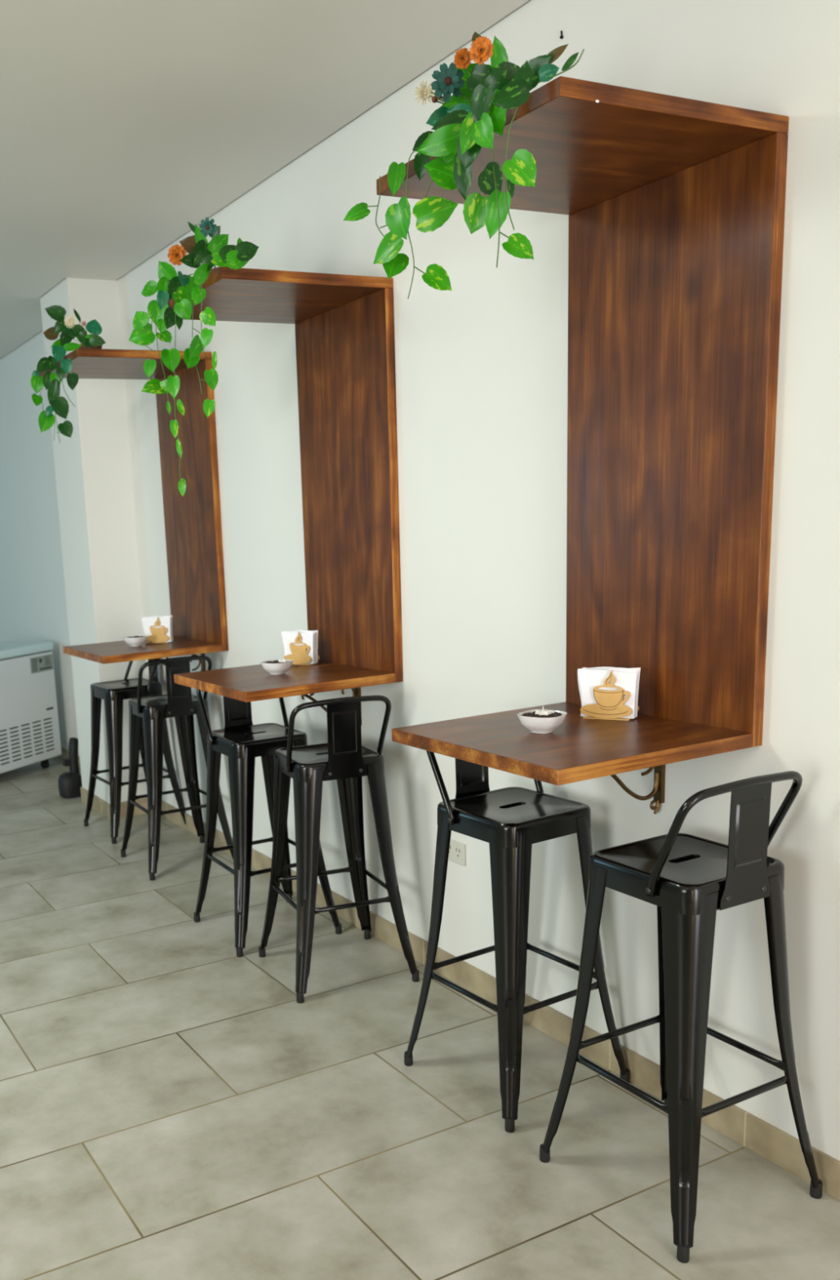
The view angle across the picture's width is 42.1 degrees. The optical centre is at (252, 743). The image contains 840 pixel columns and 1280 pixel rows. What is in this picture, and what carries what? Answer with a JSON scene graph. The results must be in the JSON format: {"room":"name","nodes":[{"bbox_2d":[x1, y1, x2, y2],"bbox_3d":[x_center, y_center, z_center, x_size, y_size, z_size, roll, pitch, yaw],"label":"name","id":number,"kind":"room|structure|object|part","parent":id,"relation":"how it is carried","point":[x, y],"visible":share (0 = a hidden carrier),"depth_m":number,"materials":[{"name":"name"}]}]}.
{"room":"cafe","nodes":[
{"label":"cafe","id":0,"kind":"room"},
{"bbox_2d":[0,0,528,358],"bbox_3d":[-3.062,-1.827,3.442,5.991,0.050,12.700,-9,13,-26],"label":"ceiling","id":1,"kind":"structure","parent":0,"point":[125,124],"depth_m":3.16,"materials":[{"name":"paint"}]},
{"bbox_2d":[0,0,839,1160],"bbox_3d":[-0.259,-0.925,5.032,0.120,3.037,12.700,-9,13,-26],"label":"wall","id":2,"kind":"structure","parent":0,"point":[481,364],"depth_m":2.98,"materials":[{"name":"paint"}]},
{"bbox_2d":[40,277,146,804],"bbox_3d":[-0.826,-0.992,5.740,0.260,2.749,0.476,-9,13,-26],"label":"column","id":3,"kind":"structure","parent":2,"relation":"attached to","point":[93,469],"depth_m":5.53,"materials":[{"name":"paint"}]},
{"bbox_2d":[80,786,147,819],"bbox_3d":[-0.760,0.311,6.000,0.269,0.087,0.494,-9,13,-26],"label":"baseboard","id":4,"kind":"structure","parent":2,"relation":"attached to","point":[103,807],"depth_m":5.81,"materials":[{"name":"tile"}]},
{"bbox_2d":[38,348,228,691],"bbox_3d":[-0.524,-0.931,4.760,0.586,1.476,0.576,-9,13,-26],"label":"table","id":5,"kind":"object","parent":2,"relation":"attached to","point":[193,521],"visible":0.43,"depth_m":4.74,"materials":[{"name":"brown wood"}]},
{"bbox_2d":[30,305,106,443],"bbox_3d":[-0.727,-1.537,4.339,0.247,0.588,0.963,-8,12,-22],"label":"flower arrangement","id":6,"kind":"object","parent":5,"relation":"on","point":[51,381],"visible":0.98,"depth_m":4.38,"materials":[{"name":"green plant"}]},
{"bbox_3d":[-0.730,-1.692,4.276,0.046,0.054,0.032,-9,13,-26],"label":"flower","id":7,"kind":"part","parent":6,"relation":"part of","materials":[{"name":"beige plant"}]},
{"bbox_3d":[-0.709,-1.710,4.378,0.100,0.183,0.741,-7,12,-20],"label":"stem","id":8,"kind":"part","parent":6,"relation":"part of","materials":[{"name":"green plant"}]},
{"bbox_3d":[-0.655,-1.630,4.143,0.019,0.025,0.018,-9,13,-26],"label":"flower","id":9,"kind":"part","parent":6,"relation":"part of","materials":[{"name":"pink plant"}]},
{"bbox_2d":[78,343,102,348],"bbox_3d":[-0.669,-1.613,4.367,0.101,0.030,0.168,-9,13,-26],"label":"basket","id":10,"kind":"object","parent":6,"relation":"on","point":[82,346],"depth_m":4.31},
{"bbox_2d":[38,348,212,379],"bbox_3d":[-0.562,-1.637,4.618,0.586,0.032,0.576,-9,13,-26],"label":"shelf","id":11,"kind":"object","parent":5,"relation":"attached to","point":[88,363],"depth_m":4.49,"materials":[{"name":"brown wood"}]},
{"bbox_2d":[123,635,147,646],"bbox_3d":[-0.528,-0.463,4.821,0.101,0.043,0.101,8,16,43],"label":"dish","id":12,"kind":"object","parent":5,"relation":"on","point":[132,642],"visible":0.99,"depth_m":4.79,"materials":[{"name":"white ceramic"}]},
{"bbox_2d":[128,635,145,637],"bbox_3d":[-0.529,-0.476,4.819,0.092,0.017,0.089,-9,13,-26],"label":"coffee beans","id":13,"kind":"object","parent":12,"relation":"in","point":[134,636],"visible":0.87,"depth_m":4.82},
{"bbox_2d":[145,615,173,645],"bbox_3d":[-0.446,-0.514,4.856,0.128,0.121,0.155,0,12,14],"label":"napkin holder","id":14,"kind":"object","parent":5,"relation":"on","point":[157,637],"visible":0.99,"depth_m":4.89,"materials":[{"name":"beige wood"}]},
{"bbox_2d":[141,615,173,642],"bbox_3d":[-0.438,-0.528,4.909,0.143,0.118,0.036,0,12,14],"label":"sheaf","id":15,"kind":"object","parent":14,"relation":"in","point":[166,621],"visible":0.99,"depth_m":4.89,"materials":[{"name":"white paper"}]},
{"bbox_3d":[-0.443,-0.522,4.888,0.120,0.118,0.004,0,12,14],"label":"plate","id":16,"kind":"part","parent":14,"relation":"part of","materials":[{"name":"white plastic"}]},
{"bbox_3d":[-0.282,-1.057,4.862,0.032,1.229,0.576,-9,13,-26],"label":"panel","id":17,"kind":"part","parent":5,"relation":"part of","materials":[{"name":"brown wood"}]},
{"bbox_2d":[167,266,403,725],"bbox_3d":[0.083,-0.724,3.573,0.586,1.476,0.576,-9,13,-26],"label":"table","id":18,"kind":"object","parent":2,"relation":"attached to","point":[344,324],"visible":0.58,"depth_m":3.56,"materials":[{"name":"brown wood"}]},
{"bbox_2d":[128,217,258,497],"bbox_3d":[-0.157,-1.193,3.278,0.243,0.839,0.864,-9,13,-26],"label":"flower arrangement","id":19,"kind":"object","parent":18,"relation":"on","point":[202,255],"visible":1,"depth_m":3.27,"materials":[{"name":"green plant"}]},
{"bbox_3d":[-0.234,-1.516,3.311,0.056,0.060,0.028,-9,13,-26],"label":"flower","id":20,"kind":"part","parent":19,"relation":"part of","materials":[{"name":"orange plant"}]},
{"bbox_3d":[-0.187,-1.514,3.330,0.126,0.159,0.541,-9,13,-26],"label":"stem","id":21,"kind":"part","parent":19,"relation":"part of","materials":[{"name":"green plant"}]},
{"bbox_3d":[-0.130,-1.482,3.063,0.041,0.048,0.039,-9,13,-26],"label":"flower","id":22,"kind":"part","parent":19,"relation":"part of","materials":[{"name":"teal plant"}]},
{"bbox_2d":[208,266,221,274],"bbox_3d":[-0.093,-1.417,3.241,0.101,0.030,0.168,-9,13,-26],"label":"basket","id":23,"kind":"object","parent":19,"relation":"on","point":[215,268],"depth_m":3.19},
{"bbox_2d":[260,659,293,675],"bbox_3d":[0.084,-0.261,3.658,0.101,0.043,0.101,8,16,43],"label":"dish","id":24,"kind":"object","parent":18,"relation":"on","point":[273,668],"visible":0.93,"depth_m":3.63,"materials":[{"name":"white ceramic"}]},
{"bbox_2d":[266,660,289,663],"bbox_3d":[0.083,-0.274,3.655,0.092,0.017,0.089,-9,13,-26],"label":"coffee beans","id":25,"kind":"object","parent":24,"relation":"in","point":[273,661],"visible":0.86,"depth_m":3.65,"materials":[{"name":"brown food"}]},
{"bbox_2d":[278,656,288,662],"bbox_3d":[0.105,-0.290,3.646,0.032,0.018,0.037,7,15,40],"label":"candle","id":26,"kind":"object","parent":25,"relation":"on","point":[283,660],"visible":1,"depth_m":3.64,"materials":[{"name":"white wax"}]},
{"bbox_2d":[167,266,393,324],"bbox_3d":[0.045,-1.431,3.431,0.586,0.032,0.576,-9,13,-26],"label":"shelf","id":27,"kind":"object","parent":18,"relation":"attached to","point":[242,294],"depth_m":3.31,"materials":[{"name":"brown wood"}]},
{"bbox_2d":[284,631,319,667],"bbox_3d":[0.143,-0.340,3.834,0.128,0.121,0.155,5,14,35],"label":"napkin holder","id":28,"kind":"object","parent":18,"relation":"on","point":[300,656],"visible":0.66,"depth_m":3.86,"materials":[{"name":"beige wood"}]},
{"bbox_3d":[0.159,-0.348,3.862,0.120,0.118,0.004,5,14,35],"label":"plate","id":29,"kind":"part","parent":28,"relation":"part of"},
{"bbox_2d":[281,630,318,663],"bbox_3d":[0.172,-0.353,3.880,0.143,0.118,0.036,5,14,35],"label":"sheaf","id":30,"kind":"object","parent":28,"relation":"in","point":[309,637],"visible":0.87,"depth_m":3.85,"materials":[{"name":"white paper"}]},
{"bbox_3d":[0.325,-0.851,3.675,0.032,1.229,0.576,-9,13,-26],"label":"panel","id":31,"kind":"part","parent":18,"relation":"part of","materials":[{"name":"brown wood"}]},
{"bbox_2d":[57,746,839,1200],"bbox_3d":[-0.245,0.430,5.275,0.009,0.087,12.700,-9,13,-26],"label":"baseboard","id":32,"kind":"structure","parent":2,"relation":"attached to","point":[768,1141],"depth_m":2.92,"materials":[{"name":"tile"}]},
{"bbox_2d":[448,839,466,866],"bbox_3d":[0.644,0.344,3.417,0.007,0.072,0.114,-9,13,-26],"label":"power outlet","id":33,"kind":"object","parent":2,"relation":"attached to","point":[457,851],"visible":0.66,"depth_m":3.40,"materials":[{"name":"plastic"}]},
{"bbox_2d":[376,75,788,814],"bbox_3d":[0.700,-0.513,2.365,0.586,1.476,0.577,-9,13,-26],"label":"table","id":34,"kind":"object","parent":2,"relation":"attached to","point":[675,206],"visible":0.97,"depth_m":2.35,"materials":[{"name":"brown wood"}]},
{"bbox_2d":[343,31,584,298],"bbox_3d":[0.431,-1.136,2.066,0.257,0.480,0.679,-9,13,-26],"label":"flower arrangement","id":35,"kind":"object","parent":34,"relation":"on","point":[467,122],"visible":1,"depth_m":2.03,"materials":[{"name":"green plant"}]},
{"bbox_3d":[0.349,-1.321,2.165,0.031,0.044,0.034,-9,13,-26],"label":"flower","id":36,"kind":"part","parent":35,"relation":"part of","materials":[{"name":"beige plant"}]},
{"bbox_3d":[0.380,-1.286,2.075,0.058,0.064,0.035,-9,13,-26],"label":"flower","id":37,"kind":"part","parent":35,"relation":"part of","materials":[{"name":"teal plant"}]},
{"bbox_3d":[0.379,-1.286,2.073,0.015,0.016,0.011,-9,13,-26],"label":"flower","id":38,"kind":"part","parent":35,"relation":"part of","materials":[{"name":"brown plant"}]},
{"bbox_3d":[0.464,-1.274,2.051,0.130,0.125,0.347,-9,13,-26],"label":"stem","id":39,"kind":"part","parent":35,"relation":"part of","materials":[{"name":"green plant"}]},
{"bbox_3d":[0.404,-1.320,2.056,0.031,0.035,0.020,-9,13,-26],"label":"flower","id":40,"kind":"part","parent":35,"relation":"part of","materials":[{"name":"orange plant"}]},
{"bbox_3d":[0.430,-1.304,2.008,0.036,0.046,0.030,-9,13,-26],"label":"flower","id":41,"kind":"part","parent":35,"relation":"part of","materials":[{"name":"orange plant"}]},
{"bbox_2d":[516,709,567,733],"bbox_3d":[0.664,-0.048,2.449,0.101,0.043,0.101,8,16,43],"label":"dish","id":42,"kind":"object","parent":34,"relation":"on","point":[535,725],"visible":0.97,"depth_m":2.42,"materials":[{"name":"white ceramic"}]},
{"bbox_2d":[521,711,561,717],"bbox_3d":[0.662,-0.061,2.446,0.092,0.017,0.089,-9,13,-26],"label":"coffee beans","id":43,"kind":"object","parent":42,"relation":"in","point":[556,713],"visible":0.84,"depth_m":2.44,"materials":[{"name":"brown food"}]},
{"bbox_2d":[534,706,551,715],"bbox_3d":[0.665,-0.077,2.442,0.032,0.018,0.037,7,15,40],"label":"candle","id":44,"kind":"object","parent":43,"relation":"on","point":[540,712],"visible":1,"depth_m":2.44,"materials":[{"name":"white wax"}]},
{"bbox_2d":[376,75,788,214],"bbox_3d":[0.662,-1.220,2.223,0.586,0.032,0.576,-9,13,-26],"label":"shelf","id":45,"kind":"object","parent":34,"relation":"attached to","point":[594,147],"depth_m":2.10,"materials":[{"name":"brown wood"}]},
{"bbox_2d":[580,669,639,720],"bbox_3d":[0.856,-0.121,2.561,0.128,0.121,0.047,4,13,31],"label":"napkin holder","id":46,"kind":"object","parent":34,"relation":"on","point":[610,705],"visible":0.81,"depth_m":2.54,"materials":[{"name":"beige wood"}]},
{"bbox_2d":[577,666,640,718],"bbox_3d":[0.853,-0.124,2.564,0.143,0.118,0.036,4,13,31],"label":"napkins","id":47,"kind":"object","parent":46,"relation":"in","point":[628,679],"visible":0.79,"depth_m":2.55,"materials":[{"name":"white paper"}]},
{"bbox_3d":[0.942,-0.640,2.467,0.032,1.229,0.576,-9,13,-26],"label":"panel","id":48,"kind":"part","parent":34,"relation":"part of","materials":[{"name":"brown wood"}]},
{"bbox_2d":[0,756,839,1279],"bbox_3d":[-2.911,0.925,3.999,6.000,0.100,12.700,-9,13,-26],"label":"floor","id":49,"kind":"structure","parent":0,"point":[171,1108],"depth_m":2.72,"materials":[{"name":"tile"}]},
{"bbox_2d":[0,641,61,773],"bbox_3d":[-1.823,-0.175,6.797,0.628,0.835,1.062,4,13,31],"label":"chest freezer","id":50,"kind":"object","parent":49,"relation":"on","point":[29,728],"visible":1,"depth_m":6.84,"materials":[{"name":"metal"}]},
{"bbox_3d":[-1.843,-0.556,6.720,0.628,0.055,1.062,4,13,31],"label":"lid","id":51,"kind":"part","parent":50,"relation":"part of","materials":[{"name":"white metal"}]},
{"bbox_2d":[31,656,51,671],"bbox_3d":[-1.368,-0.520,6.919,0.002,0.081,0.186,4,13,31],"label":"print","id":52,"kind":"object","parent":50,"relation":"attached to","point":[38,664],"depth_m":6.92},
{"bbox_3d":[-1.368,-0.519,6.923,0.004,0.102,0.213,4,13,31],"label":"label plate","id":53,"kind":"part","parent":50,"relation":"part of","materials":[{"name":"grey plastic"}]},
{"bbox_2d":[57,737,82,798],"bbox_3d":[-1.077,0.137,6.288,0.146,0.347,0.140,-9,13,-26],"label":"stand","id":54,"kind":"object","parent":49,"relation":"on","point":[69,783],"visible":0.92,"depth_m":6.26,"materials":[{"name":"black plastic"}]},
{"bbox_3d":[-1.065,0.075,6.291,0.106,0.228,0.074,-9,13,-26],"label":"post","id":55,"kind":"part","parent":54,"relation":"part of","materials":[{"name":"black rubber"}]},
{"bbox_2d":[84,657,186,844],"bbox_3d":[-0.630,-0.035,5.465,0.429,0.962,0.429,-9,13,-27],"label":"bar stool","id":56,"kind":"object","parent":49,"relation":"on","point":[113,693],"visible":0.8,"depth_m":5.33,"materials":[{"name":"black metal"}]},
{"bbox_3d":[-0.839,0.057,5.549,0.140,0.710,0.107,0,12,17],"label":"leg","id":57,"kind":"part","parent":56,"relation":"part of","materials":[{"name":"black metal"}]},
{"bbox_3d":[-0.688,0.104,5.276,0.107,0.710,0.140,0,12,17],"label":"leg","id":58,"kind":"part","parent":56,"relation":"part of","materials":[{"name":"black metal"}]},
{"bbox_3d":[-0.643,-0.279,5.416,0.297,0.058,0.297,-9,13,-27],"label":"seat","id":59,"kind":"part","parent":56,"relation":"part of","materials":[{"name":"black metal"}]},
{"bbox_3d":[-0.562,0.013,5.694,0.107,0.710,0.140,0,12,17],"label":"leg","id":60,"kind":"part","parent":56,"relation":"part of","materials":[{"name":"black metal"}]},
{"bbox_3d":[-0.510,-0.397,5.469,0.009,0.252,0.144,-9,13,-27],"label":"backrest","id":61,"kind":"part","parent":56,"relation":"part of","materials":[{"name":"black metal"}]},
{"bbox_3d":[-0.411,0.061,5.420,0.140,0.710,0.107,0,12,17],"label":"leg","id":62,"kind":"part","parent":56,"relation":"part of","materials":[{"name":"black metal"}]},
{"bbox_2d":[120,655,233,880],"bbox_3d":[-0.370,0.070,4.874,0.429,0.962,0.429,-8,12,-24],"label":"bar stool","id":63,"kind":"object","parent":49,"relation":"on","point":[179,702],"visible":0.94,"depth_m":4.72,"materials":[{"name":"black metal"}]},
{"bbox_3d":[-0.574,0.160,4.969,0.140,0.710,0.107,1,12,20],"label":"leg","id":64,"kind":"part","parent":63,"relation":"part of","materials":[{"name":"black metal"}]},
{"bbox_3d":[-0.441,0.210,4.688,0.107,0.710,0.140,1,12,20],"label":"leg","id":65,"kind":"part","parent":63,"relation":"part of","materials":[{"name":"black metal"}]},
{"bbox_3d":[-0.383,-0.174,4.824,0.297,0.058,0.297,-8,12,-24],"label":"seat","id":66,"kind":"part","parent":63,"relation":"part of","materials":[{"name":"black metal"}]},
{"bbox_3d":[-0.321,-0.245,4.665,0.144,0.252,0.009,-8,12,-24],"label":"backrest","id":67,"kind":"part","parent":63,"relation":"part of","materials":[{"name":"black metal"}]},
{"bbox_3d":[-0.289,0.119,5.097,0.107,0.710,0.140,1,12,20],"label":"leg","id":68,"kind":"part","parent":63,"relation":"part of","materials":[{"name":"black metal"}]},
{"bbox_3d":[-0.155,0.169,4.816,0.140,0.710,0.107,1,12,20],"label":"leg","id":69,"kind":"part","parent":63,"relation":"part of","materials":[{"name":"black metal"}]},
{"bbox_2d":[193,688,342,957],"bbox_3d":[0.027,0.229,3.981,0.429,0.962,0.429,-8,12,-24],"label":"bar stool","id":70,"kind":"object","parent":49,"relation":"on","point":[241,740],"visible":0.76,"depth_m":3.89,"materials":[{"name":"black metal"}]},
{"bbox_3d":[-0.178,0.319,4.077,0.140,0.710,0.107,1,12,20],"label":"leg","id":71,"kind":"part","parent":70,"relation":"part of","materials":[{"name":"black metal"}]},
{"bbox_3d":[-0.058,-0.135,4.053,0.144,0.252,0.009,-8,12,-24],"label":"backrest","id":72,"kind":"part","parent":70,"relation":"part of","materials":[{"name":"black metal"}]},
{"bbox_3d":[-0.044,0.368,3.795,0.107,0.710,0.140,1,12,20],"label":"leg","id":73,"kind":"part","parent":70,"relation":"part of","materials":[{"name":"black metal"}]},
{"bbox_3d":[0.014,-0.015,3.932,0.297,0.058,0.297,-8,12,-24],"label":"seat","id":74,"kind":"part","parent":70,"relation":"part of","materials":[{"name":"black metal"}]},
{"bbox_3d":[0.108,0.278,4.205,0.107,0.710,0.140,1,12,20],"label":"leg","id":75,"kind":"part","parent":70,"relation":"part of","materials":[{"name":"black metal"}]},
{"bbox_3d":[0.241,0.327,3.923,0.140,0.710,0.107,1,12,20],"label":"leg","id":76,"kind":"part","parent":70,"relation":"part of","materials":[{"name":"black metal"}]},
{"bbox_2d":[258,695,419,1003],"bbox_3d":[0.262,0.299,3.571,0.429,0.962,0.429,-6,12,-16],"label":"bar stool","id":77,"kind":"object","parent":49,"relation":"on","point":[344,758],"visible":1,"depth_m":3.42,"materials":[{"name":"black metal"}]},
{"bbox_3d":[0.070,0.383,3.695,0.140,0.710,0.107,3,13,28],"label":"leg","id":78,"kind":"part","parent":77,"relation":"part of","materials":[{"name":"black metal"}]},
{"bbox_3d":[0.162,0.438,3.398,0.107,0.710,0.140,3,13,28],"label":"leg","id":79,"kind":"part","parent":77,"relation":"part of","materials":[{"name":"black metal"}]},
{"bbox_3d":[0.249,0.055,3.522,0.297,0.058,0.297,-6,12,-16],"label":"seat","id":80,"kind":"part","parent":77,"relation":"part of","materials":[{"name":"black metal"}]},
{"bbox_3d":[0.289,-0.013,3.355,0.144,0.252,0.009,-6,12,-16],"label":"backrest","id":81,"kind":"part","parent":77,"relation":"part of","materials":[{"name":"black metal"}]},
{"bbox_3d":[0.371,0.349,3.782,0.107,0.710,0.140,3,13,28],"label":"leg","id":82,"kind":"part","parent":77,"relation":"part of","materials":[{"name":"black metal"}]},
{"bbox_3d":[0.463,0.404,3.486,0.140,0.710,0.107,3,13,28],"label":"leg","id":83,"kind":"part","parent":77,"relation":"part of","materials":[{"name":"black metal"}]},
{"bbox_2d":[404,750,629,1133],"bbox_3d":[0.687,0.428,2.819,0.429,0.962,0.429,-9,13,-28],"label":"bar stool","id":84,"kind":"object","parent":49,"relation":"on","point":[511,820],"visible":0.88,"depth_m":2.68,"materials":[{"name":"black metal"}]},
{"bbox_3d":[0.478,0.521,2.898,0.140,0.710,0.107,0,12,16],"label":"leg","id":85,"kind":"part","parent":84,"relation":"part of","materials":[{"name":"black metal"}]},
{"bbox_3d":[0.592,0.065,2.885,0.144,0.252,0.009,-9,13,-28],"label":"backrest","id":86,"kind":"part","parent":84,"relation":"part of","materials":[{"name":"black metal"}]},
{"bbox_3d":[0.639,0.563,2.650,0.143,0.710,0.143,-9,13,-28],"label":"leg","id":87,"kind":"part","parent":84,"relation":"part of","materials":[{"name":"black metal"}]},
{"bbox_3d":[0.674,0.184,2.770,0.297,0.058,0.297,-9,13,-28],"label":"seat","id":88,"kind":"part","parent":84,"relation":"part of","materials":[{"name":"black metal"}]},
{"bbox_3d":[0.751,0.476,3.048,0.107,0.710,0.140,0,12,16],"label":"leg","id":89,"kind":"part","parent":84,"relation":"part of","materials":[{"name":"black metal"}]},
{"bbox_3d":[0.907,0.523,2.778,0.140,0.710,0.107,0,12,16],"label":"leg","id":90,"kind":"part","parent":84,"relation":"part of","materials":[{"name":"black metal"}]},
{"bbox_2d":[539,770,822,1262],"bbox_3d":[0.934,0.513,2.329,0.429,0.962,0.429,-9,13,-26],"label":"bar stool","id":91,"kind":"object","parent":49,"relation":"on","point":[689,877],"visible":1,"depth_m":2.16,"materials":[{"name":"black metal"}]},
{"bbox_3d":[0.728,0.605,2.419,0.140,0.710,0.107,1,12,18],"label":"leg","id":92,"kind":"part","parent":91,"relation":"part of","materials":[{"name":"black metal"}]},
{"bbox_3d":[1.009,0.562,2.555,0.107,0.710,0.140,1,12,18],"label":"leg","id":93,"kind":"part","parent":91,"relation":"part of","materials":[{"name":"black metal"}]},
{"bbox_3d":[0.921,0.270,2.280,0.297,0.058,0.297,-9,13,-26],"label":"seat","id":94,"kind":"part","parent":91,"relation":"part of","materials":[{"name":"black metal"}]},
{"bbox_3d":[0.870,0.653,2.142,0.107,0.710,0.140,1,12,18],"label":"leg","id":95,"kind":"part","parent":91,"relation":"part of","materials":[{"name":"black metal"}]},
{"bbox_3d":[0.987,0.198,2.123,0.144,0.252,0.009,-9,13,-26],"label":"backrest","id":96,"kind":"part","parent":91,"relation":"part of","materials":[{"name":"black metal"}]},
{"bbox_3d":[1.151,0.611,2.278,0.140,0.710,0.107,1,12,18],"label":"leg","id":97,"kind":"part","parent":91,"relation":"part of","materials":[{"name":"black metal"}]}
]}

